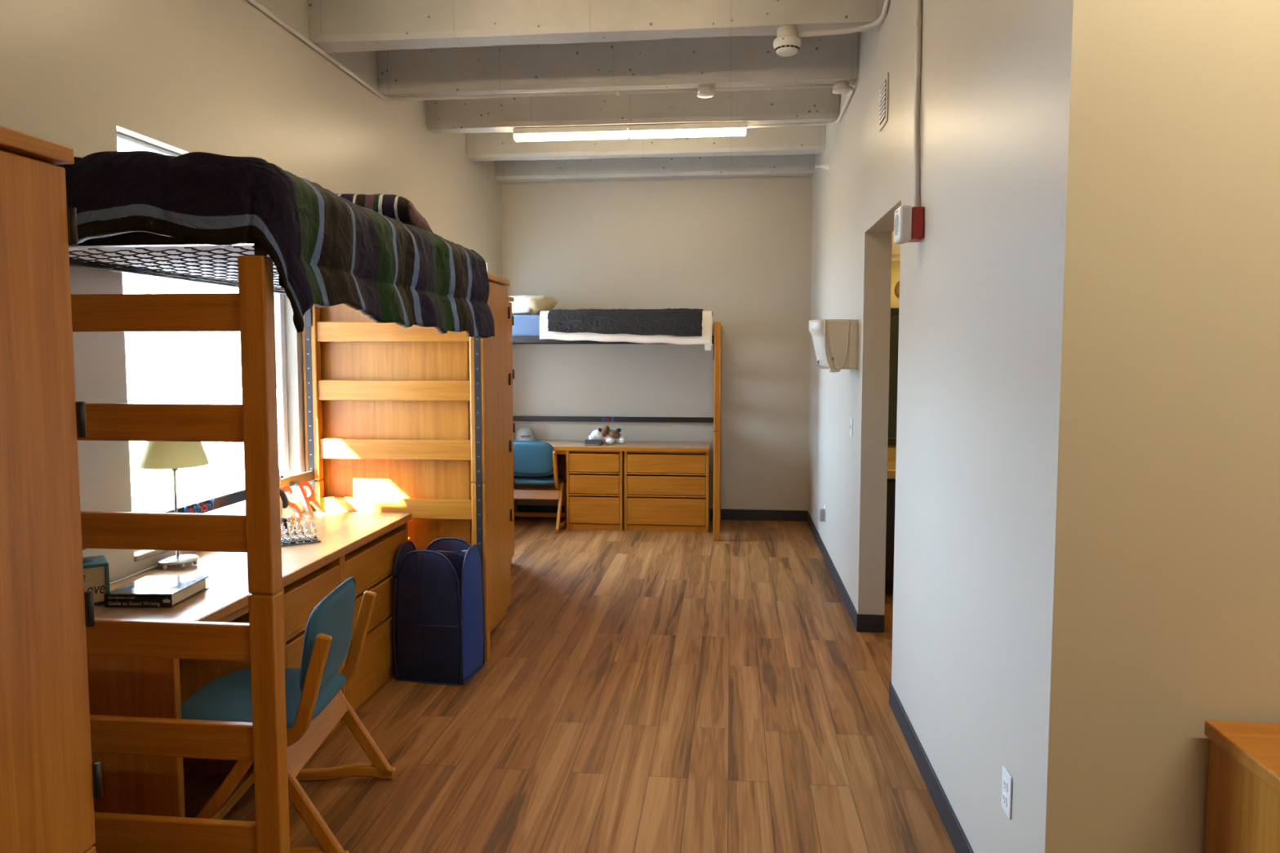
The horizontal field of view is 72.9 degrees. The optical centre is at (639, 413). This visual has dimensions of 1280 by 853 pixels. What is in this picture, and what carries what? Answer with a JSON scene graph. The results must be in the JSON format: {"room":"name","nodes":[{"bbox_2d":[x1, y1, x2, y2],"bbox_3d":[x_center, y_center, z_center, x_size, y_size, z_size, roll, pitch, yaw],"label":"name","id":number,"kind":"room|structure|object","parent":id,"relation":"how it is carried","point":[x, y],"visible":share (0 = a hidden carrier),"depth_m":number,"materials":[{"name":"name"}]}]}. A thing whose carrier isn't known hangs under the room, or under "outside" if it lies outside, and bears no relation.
{"room":"dorm room","nodes":[
{"label":"dorm room","id":0,"kind":"room"},
{"bbox_2d":[0,0,502,585],"bbox_3d":[-2.060,-0.435,2.808,0.200,3.720,12.000,0,4,6],"label":"wall","id":1,"kind":"structure","parent":0,"point":[180,77],"depth_m":3.74,"materials":[{"name":"paint"}]},
{"bbox_2d":[117,144,245,513],"bbox_3d":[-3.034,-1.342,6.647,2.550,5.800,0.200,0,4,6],"label":"window","id":2,"kind":"structure","parent":1,"relation":"attached to","point":[163,367],"depth_m":6.68,"materials":[{"name":"white glass"}]},
{"bbox_2d":[116,132,302,561],"bbox_3d":[-1.906,-0.289,3.873,0.137,1.622,1.286,0,4,6],"label":"window","id":3,"kind":"structure","parent":1,"relation":"in","point":[279,308],"depth_m":4.47,"materials":[{"name":"white paint"}]},
{"bbox_2d":[183,516,955,852],"bbox_3d":[2.040,1.510,2.510,8.445,0.120,12.000,0,4,6],"label":"floor","id":4,"kind":"structure","parent":0,"point":[637,691],"depth_m":3.77,"materials":[{"name":"wood"}]},
{"bbox_2d":[0,125,102,852],"bbox_3d":[-1.606,0.511,1.431,0.914,2.022,0.792,0,4,6],"label":"wardrobe","id":5,"kind":"object","parent":4,"relation":"on","point":[50,782],"visible":1,"depth_m":1.64,"materials":[{"name":"brown wood"}]},
{"bbox_2d":[87,511,412,852],"bbox_3d":[-1.579,0.979,3.630,0.570,0.785,1.938,0,4,6],"label":"desk","id":6,"kind":"object","parent":4,"relation":"on","point":[118,686],"visible":0.3,"depth_m":2.68,"materials":[{"name":"brown wood"}]},
{"bbox_2d":[82,555,110,605],"bbox_3d":[-1.871,0.566,2.907,0.144,0.138,0.144,-3,5,-37],"label":"picture frame","id":7,"kind":"object","parent":6,"relation":"on","point":[95,568],"visible":0.37,"depth_m":2.88,"materials":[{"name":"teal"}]},
{"bbox_2d":[103,576,208,608],"bbox_3d":[-1.646,0.608,2.963,0.224,0.046,0.241,0,4,1],"label":"book","id":8,"kind":"object","parent":6,"relation":"on","point":[146,592],"visible":1,"depth_m":2.89,"materials":[{"name":"paper"}]},
{"bbox_2d":[109,441,208,585],"bbox_3d":[-1.827,0.306,3.290,0.244,0.604,0.439,0,4,6],"label":"table lamp","id":9,"kind":"object","parent":6,"relation":"on","point":[171,455],"visible":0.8,"depth_m":3.30,"materials":[{"name":"fabric"}]},
{"bbox_2d":[279,468,288,529],"bbox_3d":[-1.725,0.382,4.038,0.136,0.349,0.225,0,4,6],"label":"plush toy","id":10,"kind":"object","parent":6,"relation":"on","point":[283,498],"visible":0.18,"depth_m":4.08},
{"bbox_2d":[280,486,302,524],"bbox_3d":[-1.705,0.451,4.226,0.091,0.186,0.107,0,4,6],"label":"decorative piece","id":11,"kind":"object","parent":6,"relation":"on","point":[291,505],"visible":0.67,"depth_m":4.24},
{"bbox_2d":[280,533,320,546],"bbox_3d":[-1.592,0.565,3.872,0.260,0.007,0.260,-3,5,-34],"label":"board","id":12,"kind":"object","parent":6,"relation":"on","point":[309,535],"visible":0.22,"depth_m":3.82,"materials":[{"name":"clear glass"}]},
{"bbox_2d":[280,518,284,532],"bbox_3d":[-1.640,0.517,3.967,0.027,0.076,0.026,0,4,6],"label":"chess piece","id":13,"kind":"object","parent":12,"relation":"on","point":[282,519],"visible":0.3,"depth_m":3.96,"materials":[{"name":"clear glass"}]},
{"bbox_2d":[280,525,285,542],"bbox_3d":[-1.562,0.529,3.796,0.027,0.076,0.026,0,4,6],"label":"chess piece","id":14,"kind":"object","parent":12,"relation":"on","point":[283,531],"visible":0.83,"depth_m":3.79,"materials":[{"name":"clear glass"}]},
{"bbox_2d":[282,533,288,544],"bbox_3d":[-1.544,0.545,3.771,0.025,0.047,0.024,0,4,6],"label":"chess piece","id":15,"kind":"object","parent":12,"relation":"on","point":[285,541],"visible":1,"depth_m":3.77,"materials":[{"name":"clear glass"}]},
{"bbox_2d":[285,517,291,533],"bbox_3d":[-1.614,0.516,3.985,0.027,0.076,0.026,0,4,6],"label":"chess piece","id":16,"kind":"object","parent":12,"relation":"on","point":[288,519],"visible":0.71,"depth_m":3.98,"materials":[{"name":"clear glass"}]},
{"bbox_2d":[288,524,293,542],"bbox_3d":[-1.536,0.527,3.813,0.027,0.076,0.026,0,4,6],"label":"chess piece","id":17,"kind":"object","parent":12,"relation":"on","point":[291,526],"visible":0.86,"depth_m":3.81,"materials":[{"name":"clear glass"}]},
{"bbox_2d":[289,532,295,543],"bbox_3d":[-1.518,0.544,3.789,0.025,0.047,0.024,0,4,6],"label":"chess piece","id":18,"kind":"object","parent":12,"relation":"on","point":[292,540],"visible":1,"depth_m":3.78,"materials":[{"name":"clear glass"}]},
{"bbox_2d":[293,516,297,533],"bbox_3d":[-1.588,0.514,4.002,0.027,0.076,0.026,0,4,6],"label":"chess piece","id":19,"kind":"object","parent":12,"relation":"on","point":[295,518],"visible":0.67,"depth_m":4.00,"materials":[{"name":"clear glass"}]},
{"bbox_2d":[295,524,300,541],"bbox_3d":[-1.510,0.526,3.831,0.027,0.076,0.026,0,4,6],"label":"chess piece","id":20,"kind":"object","parent":12,"relation":"on","point":[298,526],"visible":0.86,"depth_m":3.82,"materials":[{"name":"clear glass"}]},
{"bbox_2d":[297,531,303,542],"bbox_3d":[-1.493,0.542,3.806,0.025,0.047,0.024,0,4,6],"label":"chess piece","id":21,"kind":"object","parent":12,"relation":"on","point":[300,540],"visible":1,"depth_m":3.80,"materials":[{"name":"clear glass"}]},
{"bbox_2d":[300,515,305,532],"bbox_3d":[-1.563,0.513,4.019,0.027,0.076,0.026,0,4,6],"label":"chess piece","id":22,"kind":"object","parent":12,"relation":"on","point":[303,521],"visible":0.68,"depth_m":4.01,"materials":[{"name":"clear glass"}]},
{"bbox_2d":[302,523,307,540],"bbox_3d":[-1.484,0.525,3.848,0.027,0.076,0.026,0,4,6],"label":"chess piece","id":23,"kind":"object","parent":12,"relation":"on","point":[305,525],"visible":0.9,"depth_m":3.84,"materials":[{"name":"clear glass"}]},
{"bbox_2d":[304,530,311,542],"bbox_3d":[-1.467,0.541,3.823,0.025,0.047,0.024,0,4,6],"label":"chess piece","id":24,"kind":"object","parent":12,"relation":"on","point":[307,539],"visible":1,"depth_m":3.82,"materials":[{"name":"clear glass"}]},
{"bbox_2d":[310,522,315,539],"bbox_3d":[-1.459,0.524,3.865,0.027,0.076,0.026,0,4,6],"label":"chess piece","id":25,"kind":"object","parent":12,"relation":"on","point":[313,524],"visible":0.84,"depth_m":3.86,"materials":[{"name":"clear glass"}]},
{"bbox_2d":[311,529,317,541],"bbox_3d":[-1.441,0.540,3.841,0.025,0.047,0.024,0,4,6],"label":"chess piece","id":26,"kind":"object","parent":12,"relation":"on","point":[314,538],"visible":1,"depth_m":3.83,"materials":[{"name":"clear glass"}]},
{"bbox_2d":[294,481,325,519],"bbox_3d":[-1.683,0.437,4.433,0.093,0.182,0.146,0,4,6],"label":"decorative piece","id":27,"kind":"object","parent":6,"relation":"on","point":[306,500],"visible":1,"depth_m":4.39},
{"bbox_2d":[179,555,345,775],"bbox_3d":[-1.600,1.001,3.566,0.560,0.750,0.515,0,4,6],"label":"chest","id":28,"kind":"object","parent":4,"relation":"on","point":[301,596],"visible":0.16,"depth_m":3.34,"materials":[{"name":"brown wood"}]},
{"bbox_2d":[68,231,489,852],"bbox_3d":[-1.393,0.391,3.525,0.976,1.974,2.150,0,4,6],"label":"bed","id":29,"kind":"object","parent":4,"relation":"on","point":[260,642],"visible":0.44,"depth_m":2.46,"materials":[{"name":"brown wood"}]},
{"bbox_2d":[68,244,280,287],"bbox_3d":[-1.383,-0.628,3.454,0.920,0.153,1.980,0,4,6],"label":"deck","id":30,"kind":"object","parent":29,"relation":"on","point":[231,248],"visible":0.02,"depth_m":2.79,"materials":[{"name":"grey metal"}]},
{"bbox_2d":[182,506,188,512],"bbox_3d":[-1.831,0.398,3.495,0.008,0.042,0.042,0,4,6],"label":"magnet letter","id":31,"kind":"object","parent":29,"relation":"attached to","point":[185,508],"visible":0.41,"depth_m":3.49,"materials":[{"name":"blue plastic"}]},
{"bbox_2d":[187,508,193,513],"bbox_3d":[-1.828,0.402,3.528,0.008,0.029,0.024,0,4,6],"label":"magnet letter","id":32,"kind":"object","parent":29,"relation":"attached to","point":[190,510],"visible":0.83,"depth_m":3.52,"materials":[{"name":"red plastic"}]},
{"bbox_2d":[192,505,197,513],"bbox_3d":[-1.825,0.397,3.555,0.008,0.036,0.022,0,4,6],"label":"magnet letter","id":33,"kind":"object","parent":29,"relation":"attached to","point":[194,508],"visible":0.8,"depth_m":3.55,"materials":[{"name":"blue plastic"}]},
{"bbox_2d":[195,502,201,513],"bbox_3d":[-1.822,0.392,3.582,0.008,0.042,0.024,0,4,6],"label":"magnet letter","id":34,"kind":"object","parent":29,"relation":"attached to","point":[199,508],"visible":0.98,"depth_m":3.57,"materials":[{"name":"blue plastic"}]},
{"bbox_2d":[201,504,206,511],"bbox_3d":[-1.819,0.396,3.614,0.008,0.030,0.030,0,4,6],"label":"magnet letter","id":35,"kind":"object","parent":29,"relation":"attached to","point":[204,506],"visible":1,"depth_m":3.61,"materials":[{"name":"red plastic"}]},
{"bbox_2d":[205,503,210,511],"bbox_3d":[-1.816,0.394,3.644,0.008,0.029,0.024,0,4,6],"label":"magnet letter","id":36,"kind":"object","parent":29,"relation":"attached to","point":[208,505],"visible":1,"depth_m":3.64,"materials":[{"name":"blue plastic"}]},
{"bbox_2d":[209,499,214,510],"bbox_3d":[-1.813,0.389,3.674,0.008,0.042,0.029,0,4,6],"label":"magnet letter","id":37,"kind":"object","parent":29,"relation":"attached to","point":[212,501],"visible":1,"depth_m":3.67,"materials":[{"name":"blue plastic"}]},
{"bbox_2d":[56,151,494,337],"bbox_3d":[-1.340,-0.547,3.374,1.057,0.513,2.038,0,4,6],"label":"comforter","id":38,"kind":"object","parent":29,"relation":"on","point":[326,249],"visible":0.9,"depth_m":2.40,"materials":[{"name":"fabric"}]},
{"bbox_2d":[336,193,433,233],"bbox_3d":[-1.274,-0.910,4.088,0.500,0.196,0.517,0,4,-2],"label":"pillow","id":39,"kind":"object","parent":38,"relation":"on","point":[400,208],"visible":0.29,"depth_m":3.86,"materials":[{"name":"fabric"}]},
{"bbox_2d":[181,577,395,852],"bbox_3d":[-1.249,1.002,2.988,0.642,0.826,0.587,0,4,-1],"label":"desk chair","id":40,"kind":"object","parent":4,"relation":"on","point":[315,701],"visible":0.8,"depth_m":2.92,"materials":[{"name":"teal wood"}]},
{"bbox_2d":[342,522,408,711],"bbox_3d":[-1.533,0.957,4.206,0.560,0.750,0.768,0,4,6],"label":"chest","id":41,"kind":"object","parent":4,"relation":"on","point":[371,564],"visible":0.13,"depth_m":4.14,"materials":[{"name":"brown wood"}]},
{"bbox_2d":[319,272,512,633],"bbox_3d":[-1.267,0.244,5.003,0.884,2.062,0.767,0,4,6],"label":"wardrobe","id":42,"kind":"object","parent":4,"relation":"on","point":[432,360],"visible":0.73,"depth_m":4.63,"materials":[{"name":"brown wood"}]},
{"bbox_2d":[392,537,484,685],"bbox_3d":[-1.011,0.988,4.370,0.390,0.666,0.336,1,4,12],"label":"laundry hamper","id":43,"kind":"object","parent":4,"relation":"on","point":[438,614],"visible":1,"depth_m":4.24,"materials":[{"name":"blue fabric"}]},
{"bbox_2d":[507,296,515,564],"bbox_3d":[-1.288,0.165,6.308,0.599,2.040,0.712,0,4,6],"label":"wardrobe","id":44,"kind":"object","parent":4,"relation":"on","point":[510,322],"visible":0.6,"depth_m":6.56,"materials":[{"name":"brown wood"}]},
{"bbox_2d":[513,440,566,533],"bbox_3d":[-0.992,0.646,8.128,0.587,0.826,0.642,0,4,6],"label":"desk chair","id":45,"kind":"object","parent":4,"relation":"on","point":[535,462],"visible":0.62,"depth_m":7.93,"materials":[{"name":"teal fabric"}]},
{"bbox_2d":[566,450,624,530],"bbox_3d":[-0.389,0.688,8.196,0.515,0.735,0.560,0,4,6],"label":"chest","id":46,"kind":"object","parent":4,"relation":"on","point":[595,479],"visible":0.88,"depth_m":7.92,"materials":[{"name":"brown wood"}]},
{"bbox_2d":[513,426,711,519],"bbox_3d":[-0.309,0.603,8.168,1.930,0.910,0.570,0,4,6],"label":"desk","id":47,"kind":"object","parent":4,"relation":"on","point":[561,446],"depth_m":8.09,"materials":[{"name":"brown wood"}]},
{"bbox_2d":[584,439,603,445],"bbox_3d":[-0.428,0.269,8.039,0.156,0.051,0.122,1,4,9],"label":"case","id":48,"kind":"object","parent":47,"relation":"on","point":[588,442],"visible":1,"depth_m":8.00,"materials":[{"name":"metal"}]},
{"bbox_2d":[588,426,625,444],"bbox_3d":[-0.307,0.201,8.169,0.352,0.168,0.252,0,4,6],"label":"plush dog","id":49,"kind":"object","parent":47,"relation":"on","point":[611,437],"visible":0.98,"depth_m":8.13},
{"bbox_2d":[511,321,722,541],"bbox_3d":[-0.332,0.124,8.011,2.150,1.885,0.976,0,4,6],"label":"bed","id":50,"kind":"object","parent":4,"relation":"on","point":[716,420],"visible":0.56,"depth_m":7.54,"materials":[{"name":"brown wood"}]},
{"bbox_2d":[511,315,539,336],"bbox_3d":[-0.335,-0.779,7.946,1.965,0.213,0.895,0,4,6],"label":"mattress","id":51,"kind":"object","parent":50,"relation":"on","point":[524,325],"visible":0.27,"depth_m":7.57,"materials":[{"name":"blue fabric"}]},
{"bbox_2d":[511,306,530,315],"bbox_3d":[-1.176,-0.915,7.751,0.440,0.081,0.360,0,4,-1],"label":"pillow","id":52,"kind":"object","parent":51,"relation":"on","point":[515,309],"visible":0.27,"depth_m":7.59,"materials":[{"name":"white fabric"}]},
{"bbox_2d":[507,294,557,315],"bbox_3d":[-1.104,-0.973,7.911,0.580,0.225,0.450,1,4,18],"label":"pillow","id":53,"kind":"object","parent":52,"relation":"on","point":[537,304],"visible":0.43,"depth_m":7.75,"materials":[{"name":"white fabric"}]},
{"bbox_2d":[539,308,713,350],"bbox_3d":[-0.094,-0.745,7.777,1.494,0.362,0.727,0,4,6],"label":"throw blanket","id":54,"kind":"object","parent":51,"relation":"on","point":[668,326],"visible":1,"depth_m":7.43,"materials":[{"name":"fabric"}]},
{"bbox_2d":[624,449,710,533],"bbox_3d":[0.266,0.693,8.128,0.765,0.735,0.560,0,4,6],"label":"chest","id":55,"kind":"object","parent":4,"relation":"on","point":[664,491],"visible":0.92,"depth_m":7.85,"materials":[{"name":"brown wood"}]},
{"bbox_2d":[884,479,895,594],"bbox_3d":[2.298,0.817,5.862,1.540,0.800,0.480,0,4,6],"label":"vanity cabinet","id":56,"kind":"object","parent":4,"relation":"on","point":[891,491],"visible":0.02,"depth_m":5.72,"materials":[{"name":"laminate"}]},
{"bbox_2d":[887,446,896,479],"bbox_3d":[2.318,0.339,5.824,1.600,0.160,0.495,0,4,6],"label":"countertop","id":57,"kind":"structure","parent":56,"relation":"on","point":[891,451],"depth_m":6.04,"materials":[{"name":"wood"}]},
{"bbox_2d":[1204,720,1279,852],"bbox_3d":[1.610,1.120,1.557,0.747,0.790,0.803,0,4,6],"label":"dresser","id":58,"kind":"object","parent":4,"relation":"on","point":[1243,808],"visible":1,"depth_m":1.85,"materials":[{"name":"brown wood"}]},
{"bbox_2d":[307,0,884,182],"bbox_3d":[2.040,-2.109,2.260,8.445,0.604,12.000,0,4,6],"label":"ceiling","id":59,"kind":"structure","parent":0,"point":[424,47],"depth_m":5.37,"materials":[{"name":"paint"}]},
{"bbox_2d":[247,0,697,101],"bbox_3d":[-0.832,-1.899,3.753,2.021,0.030,3.534,0,4,6],"label":"conduit","id":60,"kind":"object","parent":59,"relation":"attached to","point":[256,4],"visible":1,"depth_m":5.42,"materials":[{"name":"white metal"}]},
{"bbox_2d":[513,121,746,141],"bbox_3d":[-0.082,-2.048,6.317,1.700,0.080,0.092,0,4,6],"label":"ceiling light","id":61,"kind":"object","parent":59,"relation":"attached to","point":[711,129],"visible":1,"depth_m":6.28,"materials":[{"name":"white paint"}]},
{"bbox_2d":[513,131,628,141],"bbox_3d":[-0.507,-2.030,6.364,0.837,0.038,0.092,0,4,6],"label":"diffuser","id":62,"kind":"object","parent":61,"relation":"attached to","point":[517,135],"depth_m":6.33,"materials":[{"name":"white plastic"}]},
{"bbox_2d":[628,128,746,138],"bbox_3d":[0.342,-2.024,6.274,0.840,0.038,0.092,0,4,6],"label":"diffuser","id":63,"kind":"object","parent":61,"relation":"attached to","point":[634,133],"depth_m":6.24,"materials":[{"name":"white plastic"}]},
{"bbox_2d":[697,84,713,97],"bbox_3d":[0.407,-2.001,5.392,0.102,0.053,0.102,0,4,6],"label":"smoke detector","id":64,"kind":"object","parent":59,"relation":"attached to","point":[704,91],"visible":1,"depth_m":5.36,"materials":[{"name":"white plastic"}]},
{"bbox_2d":[713,84,832,91],"bbox_3d":[0.817,-2.006,5.339,0.727,0.028,0.028,0,4,6],"label":"conduit","id":65,"kind":"object","parent":59,"relation":"attached to","point":[768,87],"visible":1,"depth_m":5.33,"materials":[{"name":"white metal"}]},
{"bbox_2d":[773,25,800,56],"bbox_3d":[0.751,-1.898,4.426,0.140,0.124,0.140,0,4,6],"label":"smoke detector","id":66,"kind":"object","parent":59,"relation":"attached to","point":[787,42],"visible":1,"depth_m":4.38,"materials":[{"name":"white plastic"}]},
{"bbox_2d":[746,85,854,128],"bbox_3d":[1.041,-2.026,5.763,0.644,0.036,0.890,0,4,6],"label":"conduit","id":67,"kind":"object","parent":59,"relation":"attached to","point":[851,88],"visible":1,"depth_m":6.16,"materials":[{"name":"white metal"}]},
{"bbox_2d":[832,80,848,93],"bbox_3d":[1.230,-1.995,5.306,0.102,0.053,0.102,0,4,6],"label":"junction box","id":68,"kind":"object","parent":59,"relation":"attached to","point":[838,86],"visible":1,"depth_m":5.27,"materials":[{"name":"white plastic"}]},
{"bbox_2d":[501,176,812,511],"bbox_3d":[0.217,-0.828,8.487,3.140,3.720,0.200,0,4,6],"label":"wall","id":69,"kind":"structure","parent":0,"point":[739,249],"depth_m":8.37,"materials":[{"name":"paint"}]},
{"bbox_2d":[517,505,807,521],"bbox_3d":[0.128,0.982,8.517,2.982,0.105,0.008,0,4,6],"label":"baseboard","id":70,"kind":"structure","parent":69,"relation":"attached to","point":[726,514],"depth_m":8.42,"materials":[{"name":"black rubber"}]},
{"bbox_2d":[888,260,900,446],"bbox_3d":[2.303,-0.156,4.711,1.805,2.900,2.850,0,4,6],"label":"wall","id":71,"kind":"structure","parent":0,"point":[895,300],"depth_m":6.05,"materials":[{"name":"paint"}]},
{"bbox_2d":[887,446,896,461],"bbox_3d":[2.343,0.292,6.058,1.600,0.100,0.020,0,4,6],"label":"backsplash","id":72,"kind":"structure","parent":71,"relation":"attached to","point":[891,451],"depth_m":6.11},
{"bbox_2d":[888,307,898,444],"bbox_3d":[2.143,-0.252,6.034,1.200,0.960,0.036,0,4,6],"label":"wall mirror","id":73,"kind":"object","parent":71,"relation":"attached to","point":[894,326],"visible":0.02,"depth_m":6.08,"materials":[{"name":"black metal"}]},
{"bbox_2d":[891,231,900,261],"bbox_3d":[2.369,-1.361,5.739,1.705,0.638,0.430,0,4,6],"label":"trim","id":74,"kind":"structure","parent":71,"relation":"attached to","point":[895,248],"depth_m":5.62,"materials":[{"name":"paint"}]},
{"bbox_2d":[895,281,899,297],"bbox_3d":[1.849,-0.854,5.970,0.150,0.150,0.150,0,4,6],"label":"vanity light","id":75,"kind":"object","parent":71,"relation":"attached to","point":[897,287],"visible":0.02,"depth_m":6.03,"materials":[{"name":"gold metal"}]},
{"bbox_2d":[808,0,1145,852],"bbox_3d":[1.362,-0.593,5.087,0.150,3.720,6.340,0,4,6],"label":"wall","id":76,"kind":"structure","parent":0,"point":[1015,306],"depth_m":2.45,"materials":[{"name":"paint"}]},
{"bbox_2d":[815,160,830,172],"bbox_3d":[1.416,-1.914,6.723,0.104,0.084,0.084,0,4,6],"label":"sprinkler head","id":77,"kind":"object","parent":76,"relation":"attached to","point":[826,166],"visible":1,"depth_m":6.71},
{"bbox_2d":[808,319,857,372],"bbox_3d":[1.175,-0.411,5.321,0.270,0.315,0.369,0,4,6],"label":"dispenser","id":78,"kind":"object","parent":76,"relation":"attached to","point":[835,341],"visible":1,"depth_m":5.15,"materials":[{"name":"beige plastic"}]},
{"bbox_2d":[797,0,890,37],"bbox_3d":[1.112,-2.129,3.986,0.341,0.483,1.007,-1,4,-18],"label":"conduit","id":79,"kind":"object","parent":76,"relation":"attached to","point":[840,31],"visible":1,"depth_m":4.37,"materials":[{"name":"white metal"}]},
{"bbox_2d":[848,417,853,436],"bbox_3d":[1.303,0.085,5.362,0.015,0.116,0.072,0,4,6],"label":"light switch","id":80,"kind":"object","parent":76,"relation":"attached to","point":[851,419],"visible":1,"depth_m":5.36,"materials":[{"name":"white plastic"}]},
{"bbox_2d":[879,72,888,131],"bbox_3d":[1.203,-1.534,4.282,0.012,0.230,0.210,0,4,6],"label":"air vent","id":81,"kind":"object","parent":76,"relation":"in","point":[883,110],"visible":1,"depth_m":4.24,"materials":[{"name":"metal"}]},
{"bbox_2d":[806,511,973,852],"bbox_3d":[1.358,1.211,5.208,0.158,0.105,6.348,0,4,6],"label":"baseboard","id":82,"kind":"structure","parent":76,"relation":"attached to","point":[861,622],"depth_m":3.54,"materials":[{"name":"black rubber"}]},
{"bbox_2d":[893,204,924,244],"bbox_3d":[1.067,-0.747,3.439,0.096,0.136,0.128,0,4,6],"label":"fire alarm","id":83,"kind":"object","parent":76,"relation":"attached to","point":[908,224],"visible":1,"depth_m":3.38,"materials":[{"name":"white plastic"}]},
{"bbox_2d":[894,214,898,235],"bbox_3d":[1.020,-0.748,3.444,0.002,0.076,0.084,0,4,6],"label":"grille","id":84,"kind":"object","parent":83,"relation":"attached to","point":[896,216],"depth_m":3.44,"materials":[{"name":"white plastic"}]},
{"bbox_2d":[913,0,922,206],"bbox_3d":[1.107,-1.578,3.433,0.024,1.527,0.084,0,4,6],"label":"conduit","id":85,"kind":"object","parent":76,"relation":"attached to","point":[918,20],"visible":0.95,"depth_m":3.46,"materials":[{"name":"white metal"}]},
{"bbox_2d":[1001,765,1012,819],"bbox_3d":[0.980,1.015,2.320,0.009,0.116,0.072,0,4,6],"label":"wall outlet","id":86,"kind":"object","parent":76,"relation":"attached to","point":[1006,781],"visible":1,"depth_m":2.31,"materials":[{"name":"white plastic"}]},
{"bbox_2d":[1002,791,1007,807],"bbox_3d":[0.978,1.035,2.322,0.004,0.028,0.032,0,4,6],"label":"socket","id":87,"kind":"object","parent":86,"relation":"attached to","point":[1004,793],"depth_m":2.32,"materials":[{"name":"white plastic"}]},
{"bbox_2d":[1003,777,1008,792],"bbox_3d":[0.978,0.995,2.319,0.004,0.028,0.032,0,4,6],"label":"socket","id":88,"kind":"object","parent":86,"relation":"attached to","point":[1005,780],"depth_m":2.32,"materials":[{"name":"white plastic"}]},
{"bbox_2d":[1111,0,1279,852],"bbox_3d":[3.652,-0.361,1.742,5.105,3.720,0.150,0,4,6],"label":"wall","id":89,"kind":"structure","parent":0,"point":[1200,629],"depth_m":1.94,"materials":[{"name":"paint"}]},
{"bbox_3d":[1.455,0.780,6.825,0.009,0.116,0.072,0,4,6],"label":"wall outlet","id":90,"kind":"object","parent":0,"visible":0},
{"bbox_2d":[818,507,824,521],"bbox_3d":[1.430,0.800,6.829,0.040,0.100,0.060,0,4,6],"label":"plug adapter","id":91,"kind":"object","parent":90,"relation":"attached to","point":[821,510],"visible":1,"depth_m":6.80,"materials":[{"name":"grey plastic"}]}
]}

